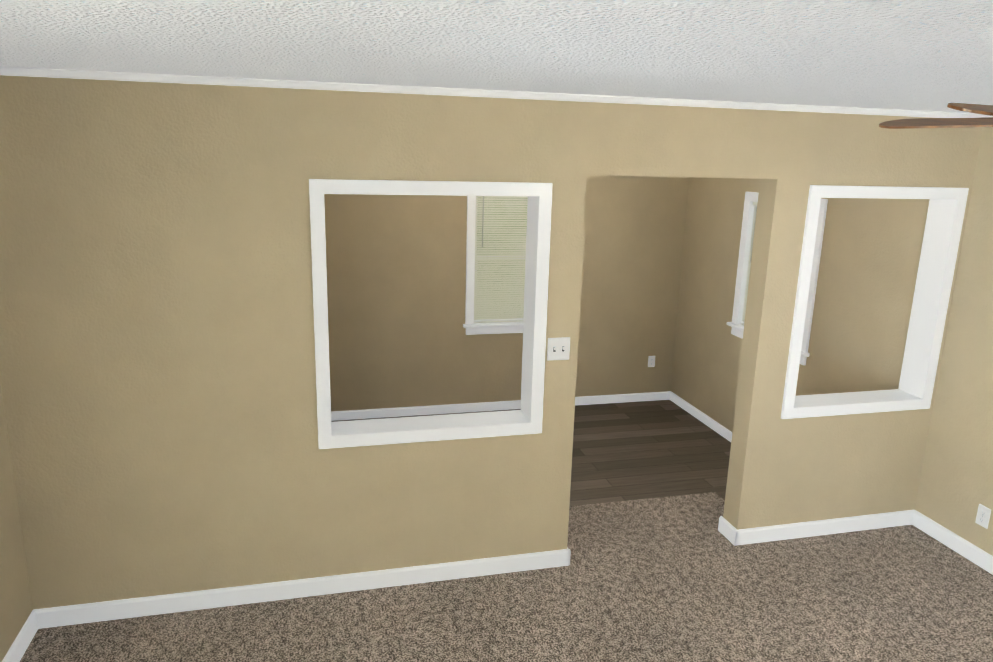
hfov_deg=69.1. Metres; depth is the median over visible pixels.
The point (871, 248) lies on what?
wall
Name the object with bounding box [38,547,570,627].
baseboard
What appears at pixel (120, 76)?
crown molding
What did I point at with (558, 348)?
light switch
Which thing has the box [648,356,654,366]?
outlet
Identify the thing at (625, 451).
floor
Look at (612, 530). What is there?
floor
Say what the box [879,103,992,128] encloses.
ceiling fan
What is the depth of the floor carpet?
3.48 m
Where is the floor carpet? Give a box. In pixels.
[20,525,992,661]
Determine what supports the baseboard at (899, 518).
attached to the wall at (158, 351)
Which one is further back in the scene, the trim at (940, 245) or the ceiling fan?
the trim at (940, 245)
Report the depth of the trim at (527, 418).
3.48 m
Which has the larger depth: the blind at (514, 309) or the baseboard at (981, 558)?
the blind at (514, 309)
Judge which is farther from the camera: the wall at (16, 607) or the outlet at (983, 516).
the outlet at (983, 516)
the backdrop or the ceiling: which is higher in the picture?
the ceiling
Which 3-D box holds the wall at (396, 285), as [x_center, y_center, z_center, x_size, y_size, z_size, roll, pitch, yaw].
[0.101,-0.563,6.842,3.860,2.710,0.150,-2,14,-14]
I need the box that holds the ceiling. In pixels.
[0,0,992,112]
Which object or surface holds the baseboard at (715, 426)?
attached to the wall at (871, 248)
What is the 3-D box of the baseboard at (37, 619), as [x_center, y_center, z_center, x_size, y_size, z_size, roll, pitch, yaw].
[-1.577,1.832,1.251,0.015,0.092,4.365,-2,14,-14]
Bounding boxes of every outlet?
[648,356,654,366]
[975,504,990,528]
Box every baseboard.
[2,609,41,661]
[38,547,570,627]
[331,391,669,420]
[669,391,731,441]
[730,510,913,545]
[914,510,992,574]
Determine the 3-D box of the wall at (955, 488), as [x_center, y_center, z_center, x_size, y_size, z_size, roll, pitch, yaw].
[3.224,0.528,2.146,0.150,2.440,4.400,-2,14,-14]
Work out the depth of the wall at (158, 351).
3.30 m
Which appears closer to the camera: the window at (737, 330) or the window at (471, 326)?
the window at (737, 330)
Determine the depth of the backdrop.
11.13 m
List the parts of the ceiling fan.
blade, blade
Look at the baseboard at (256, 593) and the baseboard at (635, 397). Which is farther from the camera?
the baseboard at (635, 397)
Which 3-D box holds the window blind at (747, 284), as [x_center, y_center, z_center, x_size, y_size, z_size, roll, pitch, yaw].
[2.243,-0.468,5.741,0.042,1.053,0.838,-2,14,-14]
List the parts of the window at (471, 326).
cord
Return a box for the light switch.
[547,337,569,360]
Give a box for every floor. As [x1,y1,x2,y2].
[336,400,730,505]
[567,492,731,563]
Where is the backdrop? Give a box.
[477,198,527,317]
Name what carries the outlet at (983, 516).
attached to the wall at (955, 488)
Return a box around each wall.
[0,75,982,609]
[0,385,32,661]
[324,175,688,411]
[671,177,929,431]
[915,127,992,555]
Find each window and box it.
[463,196,526,334]
[727,192,827,364]
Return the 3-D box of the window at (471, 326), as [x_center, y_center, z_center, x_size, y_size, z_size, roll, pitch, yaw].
[0.203,-0.680,6.825,1.067,1.400,0.236,-2,14,-14]
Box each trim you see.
[309,179,552,448]
[781,185,968,418]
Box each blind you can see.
[474,196,527,322]
[741,202,757,325]
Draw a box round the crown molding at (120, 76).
[0,66,983,117]
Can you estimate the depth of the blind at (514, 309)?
6.75 m

